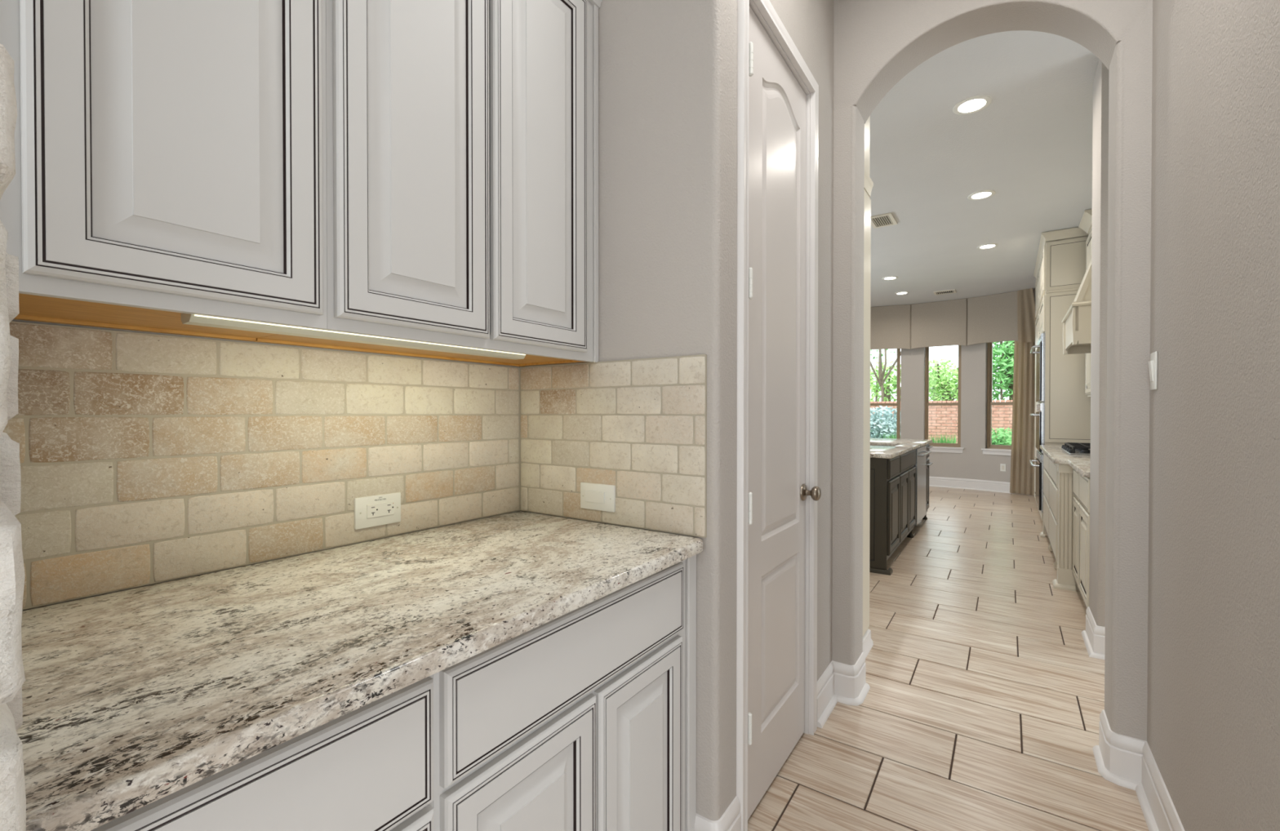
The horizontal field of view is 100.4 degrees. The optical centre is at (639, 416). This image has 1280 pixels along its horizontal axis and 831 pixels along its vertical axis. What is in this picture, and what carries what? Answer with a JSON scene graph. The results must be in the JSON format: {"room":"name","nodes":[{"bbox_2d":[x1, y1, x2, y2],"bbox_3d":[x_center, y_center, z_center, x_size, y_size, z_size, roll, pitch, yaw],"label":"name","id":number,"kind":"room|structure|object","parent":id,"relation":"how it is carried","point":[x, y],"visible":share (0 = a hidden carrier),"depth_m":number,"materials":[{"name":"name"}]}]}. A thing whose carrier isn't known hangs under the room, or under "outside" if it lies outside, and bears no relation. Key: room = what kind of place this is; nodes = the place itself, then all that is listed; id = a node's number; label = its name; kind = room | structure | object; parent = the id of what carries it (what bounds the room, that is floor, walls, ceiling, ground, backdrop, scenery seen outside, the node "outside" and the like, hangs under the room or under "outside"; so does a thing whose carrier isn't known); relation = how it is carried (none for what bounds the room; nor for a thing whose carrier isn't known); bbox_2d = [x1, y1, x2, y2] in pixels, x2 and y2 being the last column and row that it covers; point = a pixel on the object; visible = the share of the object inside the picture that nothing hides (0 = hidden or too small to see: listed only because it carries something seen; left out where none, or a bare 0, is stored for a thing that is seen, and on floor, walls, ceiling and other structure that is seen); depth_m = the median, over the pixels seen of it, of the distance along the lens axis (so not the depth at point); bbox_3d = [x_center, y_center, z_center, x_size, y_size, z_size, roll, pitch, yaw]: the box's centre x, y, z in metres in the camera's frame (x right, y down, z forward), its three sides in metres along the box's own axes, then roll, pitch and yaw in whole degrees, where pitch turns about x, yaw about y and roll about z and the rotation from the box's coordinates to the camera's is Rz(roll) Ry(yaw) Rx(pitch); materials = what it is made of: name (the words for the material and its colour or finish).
{"room":"butler's pantry","nodes":[
{"label":"butler's pantry","id":0,"kind":"room"},
{"bbox_2d":[0,44,26,830],"bbox_3d":[-0.823,-0.122,0.392,0.876,2.700,0.465,0,1,35],"label":"stone wall","id":1,"kind":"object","parent":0,"point":[13,798],"visible":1,"depth_m":0.32,"materials":[{"name":"beige stone"}]},
{"bbox_2d":[11,31,519,611],"bbox_3d":[-1.125,-0.301,0.868,0.120,3.050,2.557,0,1,35],"label":"wall","id":2,"kind":"structure","parent":0,"point":[12,320],"depth_m":1.18,"materials":[{"name":"beige paint"}]},
{"bbox_2d":[0,0,327,341],"bbox_3d":[-0.850,-0.695,0.840,0.356,1.072,0.528,0,1,35],"label":"upper cabinet","id":3,"kind":"object","parent":2,"relation":"attached to","point":[171,155],"visible":0.98,"depth_m":0.78,"materials":[{"name":"grey paint"}]},
{"bbox_2d":[0,320,519,609],"bbox_3d":[-0.738,0.078,1.318,0.010,0.480,1.174,0,1,35],"label":"backsplash","id":4,"kind":"structure","parent":2,"relation":"attached to","point":[146,459],"depth_m":1.12,"materials":[{"name":"beige tile"}]},
{"bbox_2d":[354,492,400,529],"bbox_3d":[-0.680,0.243,1.388,0.012,0.080,0.123,0,1,35],"label":"electrical outlet","id":5,"kind":"object","parent":4,"relation":"attached to","point":[371,511],"visible":1,"depth_m":1.38,"materials":[{"name":"white plastic"}]},
{"bbox_2d":[366,501,394,518],"bbox_3d":[-0.675,0.241,1.390,0.004,0.035,0.074,0,1,35],"label":"receptacle","id":6,"kind":"object","parent":5,"relation":"attached to","point":[375,509],"depth_m":1.39,"materials":[{"name":"white plastic"}]},
{"bbox_2d":[253,0,598,366],"bbox_3d":[-0.479,-0.699,1.378,0.356,1.074,0.776,0,1,35],"label":"upper cabinet","id":7,"kind":"object","parent":2,"relation":"attached to","point":[418,249],"visible":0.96,"depth_m":1.21,"materials":[{"name":"grey paint"}]},
{"bbox_2d":[181,312,526,359],"bbox_3d":[-0.520,-0.159,1.131,0.057,0.017,0.700,0,1,35],"label":"light","id":8,"kind":"object","parent":7,"relation":"attached to","point":[186,318],"visible":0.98,"depth_m":1.01,"materials":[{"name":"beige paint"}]},
{"bbox_2d":[520,0,834,821],"bbox_3d":[0.213,-0.311,2.053,0.738,3.050,1.113,0,1,35],"label":"wall","id":9,"kind":"structure","parent":0,"point":[668,68],"depth_m":1.47,"materials":[{"name":"beige paint"}]},
{"bbox_2d":[587,0,602,8],"bbox_3d":[-0.475,-1.268,1.049,0.060,0.095,1.306,0,1,35],"label":"crown molding","id":10,"kind":"structure","parent":9,"relation":"attached to","point":[597,2],"depth_m":1.58,"materials":[{"name":"grey paint"}]},
{"bbox_2d":[520,354,706,537],"bbox_3d":[-0.114,0.075,1.599,0.697,0.482,0.010,0,1,35],"label":"backsplash","id":11,"kind":"structure","parent":9,"relation":"attached to","point":[638,427],"depth_m":1.55,"materials":[{"name":"beige tile"}]},
{"bbox_2d":[580,482,615,512],"bbox_3d":[-0.129,0.240,1.600,0.131,0.080,0.014,0,1,35],"label":"light switch","id":12,"kind":"object","parent":11,"relation":"attached to","point":[596,496],"visible":1,"depth_m":1.59,"materials":[{"name":"white plastic"}]},
{"bbox_2d":[694,795,741,830],"bbox_3d":[0.211,1.141,1.445,0.100,0.156,0.154,0,1,35],"label":"baseboard","id":13,"kind":"structure","parent":9,"relation":"attached to","point":[731,820],"depth_m":1.43,"materials":[{"name":"white wood"}]},
{"bbox_2d":[736,0,818,830],"bbox_3d":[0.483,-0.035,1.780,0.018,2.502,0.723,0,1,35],"label":"trim","id":14,"kind":"structure","parent":9,"relation":"attached to","point":[766,7],"depth_m":1.50,"materials":[{"name":"white wood"}]},
{"bbox_2d":[747,5,821,819],"bbox_3d":[0.471,-0.007,1.774,0.100,2.422,0.614,0,1,35],"label":"door","id":15,"kind":"structure","parent":9,"relation":"in","point":[778,491],"depth_m":1.77,"materials":[{"name":"white wood"}]},
{"bbox_2d":[817,652,870,728],"bbox_3d":[0.855,1.135,2.239,0.122,0.156,0.429,0,1,35],"label":"baseboard","id":16,"kind":"structure","parent":9,"relation":"attached to","point":[843,683],"depth_m":2.26,"materials":[{"name":"white wood"}]},
{"bbox_2d":[747,486,1148,830],"bbox_3d":[1.255,1.265,3.154,8.900,0.120,15.200,0,1,35],"label":"floor","id":17,"kind":"structure","parent":0,"point":[982,707],"depth_m":2.23,"materials":[{"name":"brown tile"}]},
{"bbox_2d":[90,675,433,830],"bbox_3d":[-0.707,0.794,0.767,0.684,0.860,0.486,0,1,35],"label":"base cabinet","id":18,"kind":"object","parent":17,"relation":"on","point":[370,767],"visible":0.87,"depth_m":0.65,"materials":[{"name":"grey paint"}]},
{"bbox_2d":[432,555,696,830],"bbox_3d":[-0.346,0.790,1.291,0.684,0.860,0.786,0,1,35],"label":"base cabinet","id":19,"kind":"object","parent":17,"relation":"on","point":[584,718],"visible":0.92,"depth_m":1.03,"materials":[{"name":"grey paint"}]},
{"bbox_3d":[-0.495,0.357,1.095,0.659,0.008,1.272,0,1,35],"label":"support rail","id":20,"kind":"object","parent":19,"relation":"on","visible":0},
{"bbox_2d":[17,511,703,830],"bbox_3d":[-0.476,0.337,1.080,0.710,0.032,1.271,0,1,35],"label":"countertop","id":21,"kind":"structure","parent":20,"relation":"on","point":[134,698],"depth_m":0.78,"materials":[{"name":"beige stone"}]},
{"bbox_2d":[862,115,873,657],"bbox_3d":[0.812,-0.316,2.832,0.720,3.046,0.450,0,1,35],"label":"wall","id":22,"kind":"structure","parent":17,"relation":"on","point":[868,643],"depth_m":2.75,"materials":[{"name":"beige paint"}]},
{"bbox_2d":[869,444,933,575],"bbox_3d":[2.171,0.745,5.400,1.155,0.882,2.581,0,1,35],"label":"kitchen island","id":23,"kind":"object","parent":17,"relation":"on","point":[892,481],"visible":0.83,"depth_m":4.14,"materials":[{"name":"brown paint"}]},
{"bbox_2d":[870,438,932,458],"bbox_3d":[2.156,0.285,5.436,1.185,0.034,2.645,0,1,35],"label":"island countertop","id":24,"kind":"structure","parent":23,"relation":"on","point":[879,448],"depth_m":4.98,"materials":[{"name":"beige stone"}]},
{"bbox_2d":[914,445,931,525],"bbox_3d":[2.696,0.698,5.717,0.699,0.772,0.729,0,1,35],"label":"dishwasher","id":25,"kind":"object","parent":23,"relation":"in","point":[922,452],"visible":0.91,"depth_m":5.47,"materials":[{"name":"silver metal"}]},
{"bbox_2d":[1040,452,1079,591],"bbox_3d":[3.746,0.759,4.363,0.684,0.872,1.994,0,1,35],"label":"base cabinet","id":26,"kind":"object","parent":17,"relation":"on","point":[1058,495],"visible":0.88,"depth_m":3.74,"materials":[{"name":"beige paint"}]},
{"bbox_2d":[1040,444,1090,476],"bbox_3d":[3.499,0.309,4.004,0.687,0.032,2.870,0,1,35],"label":"countertop","id":27,"kind":"structure","parent":26,"relation":"on","point":[1081,464],"depth_m":3.80,"materials":[{"name":"beige stone"}]},
{"bbox_2d":[1060,442,1090,454],"bbox_3d":[3.780,0.261,4.380,0.462,0.056,0.860,0,1,35],"label":"gas cooktop","id":28,"kind":"object","parent":27,"relation":"in","point":[1072,448],"visible":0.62,"depth_m":4.34,"materials":[{"name":"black metal"}]},
{"bbox_2d":[1033,226,1090,521],"bbox_3d":[4.900,-0.342,6.027,0.682,3.046,2.010,0,1,35],"label":"tall cabinet","id":29,"kind":"object","parent":17,"relation":"on","point":[1060,270],"visible":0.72,"depth_m":5.33,"materials":[{"name":"beige paint"}]},
{"bbox_2d":[1029,449,1044,511],"bbox_3d":[4.341,0.675,5.849,0.103,0.585,0.890,0,1,35],"label":"wall oven","id":30,"kind":"object","parent":29,"relation":"in","point":[1039,459],"visible":0.93,"depth_m":5.54,"materials":[{"name":"silver metal"}]},
{"bbox_2d":[1029,403,1044,453],"bbox_3d":[4.341,0.110,5.845,0.103,0.515,0.890,0,1,35],"label":"wall oven","id":31,"kind":"object","parent":29,"relation":"in","point":[1040,414],"visible":0.98,"depth_m":5.47,"materials":[{"name":"silver metal"}]},
{"bbox_2d":[1030,333,1044,402],"bbox_3d":[4.341,-0.512,5.839,0.103,0.700,0.890,0,1,35],"label":"wall oven","id":32,"kind":"object","parent":29,"relation":"in","point":[1040,352],"visible":1,"depth_m":5.47,"materials":[{"name":"silver metal"}]},
{"bbox_2d":[1071,468,1089,608],"bbox_3d":[2.984,0.769,3.169,0.583,0.872,0.874,0,1,35],"label":"base cabinet","id":33,"kind":"object","parent":17,"relation":"on","point":[1081,485],"visible":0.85,"depth_m":3.24,"materials":[{"name":"beige paint"}]},
{"bbox_2d":[900,289,1035,482],"bbox_3d":[3.881,-0.366,8.727,5.486,3.050,1.510,0,0,18],"label":"wall","id":34,"kind":"structure","parent":0,"point":[971,464],"depth_m":8.62,"materials":[{"name":"beige paint"}]},
{"bbox_2d":[870,348,900,438],"bbox_3d":[4.236,-0.444,9.285,0.624,2.045,0.185,0,1,21],"label":"window","id":35,"kind":"structure","parent":34,"relation":"in","point":[898,380],"depth_m":9.23,"materials":[{"name":"beige"}]},
{"bbox_2d":[924,345,964,453],"bbox_3d":[5.024,-0.440,8.856,0.624,2.045,0.185,0,1,37],"label":"window","id":36,"kind":"structure","parent":34,"relation":"in","point":[937,446],"depth_m":8.84,"materials":[{"name":"beige"}]},
{"bbox_2d":[928,476,1034,496],"bbox_3d":[4.216,1.076,8.824,4.172,0.164,0.798,0,1,24],"label":"baseboard","id":37,"kind":"structure","parent":34,"relation":"attached to","point":[940,482],"depth_m":8.55,"materials":[{"name":"white wood"}]},
{"bbox_2d":[981,342,1013,455],"bbox_3d":[5.656,-0.435,8.238,0.185,2.045,0.624,0,1,-38],"label":"window","id":38,"kind":"structure","parent":34,"relation":"in","point":[1003,450],"depth_m":8.44,"materials":[{"name":"beige"}]},
{"bbox_2d":[1000,463,1005,471],"bbox_3d":[5.602,0.780,8.233,0.010,0.115,0.074,0,1,-38],"label":"electrical outlet","id":39,"kind":"object","parent":34,"relation":"attached to","point":[1002,466],"visible":1,"depth_m":8.23,"materials":[{"name":"white plastic"}]},
{"bbox_2d":[869,30,1098,306],"bbox_3d":[1.255,-1.920,3.127,8.900,0.150,15.200,0,1,35],"label":"ceiling","id":40,"kind":"structure","parent":0,"point":[1031,146],"depth_m":3.92,"materials":[{"name":"white paint"}]},
{"bbox_2d":[871,212,897,228],"bbox_3d":[2.289,-1.855,5.044,0.210,0.012,0.330,0,1,35],"label":"ceiling vent","id":41,"kind":"object","parent":40,"relation":"in","point":[887,219],"visible":0.93,"depth_m":5.03,"materials":[{"name":"white metal"}]},
{"bbox_2d":[882,275,897,279],"bbox_3d":[3.380,-1.875,7.213,0.196,0.007,0.196,0,1,35],"label":"recessed light","id":42,"kind":"object","parent":40,"relation":"in","point":[891,277],"visible":1,"depth_m":7.20,"materials":[{"name":"white plastic"}]},
{"bbox_2d":[894,291,909,294],"bbox_3d":[3.984,-1.882,8.118,0.196,0.007,0.196,0,1,35],"label":"recessed light","id":43,"kind":"object","parent":40,"relation":"in","point":[901,292],"visible":1,"depth_m":8.12,"materials":[{"name":"white plastic"}]},
{"bbox_2d":[933,288,956,295],"bbox_3d":[4.594,-1.880,8.040,0.285,0.012,0.240,0,1,35],"label":"ceiling vent","id":44,"kind":"object","parent":40,"relation":"in","point":[953,291],"visible":1,"depth_m":8.03,"materials":[{"name":"white metal"}]},
{"bbox_2d":[870,288,1036,349],"bbox_3d":[4.438,-1.496,8.723,3.328,0.784,0.538,0,1,29],"label":"window valance","id":45,"kind":"object","parent":40,"relation":"attached to","point":[1007,316],"visible":0.81,"depth_m":8.57,"materials":[{"name":"beige fabric"}]},
{"bbox_2d":[1009,301,1035,495],"bbox_3d":[5.727,-0.272,7.910,0.049,2.850,0.437,0,1,-31],"label":"curtain","id":46,"kind":"object","parent":45,"relation":"hanging from","point":[1022,473],"visible":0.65,"depth_m":7.95,"materials":[{"name":"beige fabric"}]},
{"bbox_2d":[952,95,991,115],"bbox_3d":[1.962,-1.841,3.155,0.196,0.007,0.196,0,1,35],"label":"recessed light","id":47,"kind":"object","parent":40,"relation":"in","point":[972,104],"visible":1,"depth_m":3.15,"materials":[{"name":"white plastic"}]},
{"bbox_2d":[967,190,995,199],"bbox_3d":[2.852,-1.852,4.459,0.196,0.007,0.196,0,1,35],"label":"recessed light","id":48,"kind":"object","parent":40,"relation":"in","point":[983,194],"visible":1,"depth_m":4.45,"materials":[{"name":"white glass"}]},
{"bbox_2d":[977,243,998,249],"bbox_3d":[3.798,-1.863,5.832,0.196,0.007,0.196,0,1,35],"label":"recessed light","id":49,"kind":"object","parent":40,"relation":"in","point":[988,246],"visible":1,"depth_m":5.82,"materials":[{"name":"white plastic"}]},
{"bbox_2d":[831,0,1152,741],"bbox_3d":[1.318,-0.311,2.080,1.652,3.050,0.185,0,1,35],"label":"wall","id":50,"kind":"structure","parent":0,"point":[877,43],"depth_m":1.88,"materials":[{"name":"beige paint"}]},
{"bbox_2d":[1088,58,1109,626],"bbox_3d":[2.696,-0.316,2.609,0.724,3.050,0.320,0,1,35],"label":"wall","id":51,"kind":"structure","parent":0,"point":[1101,79],"depth_m":2.69,"materials":[{"name":"beige paint"}]},
{"bbox_2d":[1081,606,1105,660],"bbox_3d":[2.611,1.131,2.659,0.606,0.156,0.350,0,1,35],"label":"baseboard","id":52,"kind":"structure","parent":51,"relation":"attached to","point":[1094,635],"depth_m":2.69,"materials":[{"name":"white wood"}]},
{"bbox_2d":[1146,0,1279,830],"bbox_3d":[1.262,-0.303,1.053,0.120,3.050,1.570,0,1,35],"label":"wall","id":53,"kind":"structure","parent":0,"point":[1213,689],"depth_m":1.18,"materials":[{"name":"beige paint"}]},
{"bbox_2d":[1092,710,1184,830],"bbox_3d":[1.210,1.143,1.201,0.119,0.156,1.735,0,1,35],"label":"baseboard","id":54,"kind":"structure","parent":53,"relation":"attached to","point":[1123,761],"depth_m":1.75,"materials":[{"name":"white wood"}]},
{"bbox_2d":[1148,351,1157,390],"bbox_3d":[1.609,-0.144,1.677,0.013,0.118,0.074,0,1,35],"label":"light switch","id":55,"kind":"object","parent":53,"relation":"attached to","point":[1153,363],"visible":1,"depth_m":1.66,"materials":[{"name":"white plastic"}]},
{"bbox_3d":[4.916,-0.338,5.317,0.140,3.050,6.660,0,1,35],"label":"wall","id":56,"kind":"structure","parent":0,"visible":0},
{"bbox_2d":[1061,258,1091,354],"bbox_3d":[3.821,-1.208,4.340,0.554,1.286,0.948,0,1,35],"label":"range hood","id":57,"kind":"object","parent":56,"relation":"attached to","point":[1077,322],"visible":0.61,"depth_m":4.11,"materials":[{"name":"beige paint"}]},
{"bbox_2d":[1078,208,1092,397],"bbox_3d":[4.292,-1.022,4.886,0.395,1.666,0.500,0,1,35],"label":"upper cabinet","id":58,"kind":"object","parent":56,"relation":"attached to","point":[1086,223],"visible":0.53,"depth_m":4.98,"materials":[{"name":"beige paint"}]},
{"label":"outside","id":59,"kind":"structure","parent":0,"visible":0},
{"bbox_3d":[20.141,1.413,29.246,60.000,0.350,49.000,0,1,35],"label":"lawn","id":60,"kind":"structure","parent":59,"visible":0},
{"bbox_2d":[870,405,897,438],"bbox_3d":[5.726,0.571,12.582,1.362,1.714,1.109,0,1,35],"label":"shrub","id":61,"kind":"object","parent":60,"relation":"on","point":[888,423],"visible":0.37,"depth_m":12.34,"materials":[{"name":"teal plant"}]},
{"bbox_2d":[870,349,901,401],"bbox_3d":[7.164,-0.729,15.452,1.947,4.266,0.836,0,1,35],"label":"tree","id":62,"kind":"object","parent":60,"relation":"on","point":[881,381],"visible":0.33,"depth_m":15.51,"materials":[{"name":"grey plant"}]},
{"bbox_2d":[880,432,896,438],"bbox_3d":[5.476,0.852,11.385,0.796,1.070,0.845,0,1,-24],"label":"plant","id":63,"kind":"object","parent":60,"relation":"on","point":[892,436],"visible":0.06,"depth_m":11.43,"materials":[{"name":"green plant"}]},
{"bbox_2d":[870,360,938,401],"bbox_3d":[8.063,-0.209,17.297,2.806,3.201,1.753,0,1,22],"label":"tree","id":64,"kind":"object","parent":60,"relation":"on","point":[888,389],"visible":0.38,"depth_m":17.08,"materials":[{"name":"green plant"}]},
{"bbox_2d":[870,400,1013,444],"bbox_3d":[8.307,0.496,13.824,16.000,1.840,0.255,0,1,35],"label":"wall","id":65,"kind":"structure","parent":60,"relation":"on","point":[942,419],"depth_m":13.89,"materials":[{"name":"red"}]},
{"bbox_2d":[928,432,957,443],"bbox_3d":[6.401,0.853,11.276,0.927,1.070,0.772,0,1,35],"label":"plant","id":66,"kind":"object","parent":60,"relation":"on","point":[950,441],"visible":0.06,"depth_m":11.22,"materials":[{"name":"green plant"}]},
{"bbox_2d":[928,359,958,400],"bbox_3d":[10.404,-0.291,17.869,2.472,3.355,1.647,0,1,35],"label":"tree","id":67,"kind":"object","parent":60,"relation":"on","point":[944,388],"visible":0.44,"depth_m":17.75,"materials":[{"name":"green plant"}]},
{"bbox_2d":[928,358,958,400],"bbox_3d":[11.932,-0.480,20.884,2.770,3.681,2.009,0,1,35],"label":"tree","id":68,"kind":"object","parent":60,"relation":"on","point":[949,361],"visible":0.06,"depth_m":20.71,"materials":[{"name":"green plant"}]},
{"bbox_2d":[991,426,1012,445],"bbox_3d":[7.355,0.821,10.972,1.304,1.242,0.895,0,1,35],"label":"shrub","id":69,"kind":"object","parent":60,"relation":"on","point":[999,440],"visible":0.15,"depth_m":10.79,"materials":[{"name":"green plant"}]},
{"bbox_2d":[992,340,1014,401],"bbox_3d":[10.689,-1.002,15.109,2.646,4.821,2.142,0,0,9],"label":"tree","id":70,"kind":"object","parent":60,"relation":"on","point":[1006,348],"visible":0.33,"depth_m":14.96,"materials":[{"name":"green plant"}]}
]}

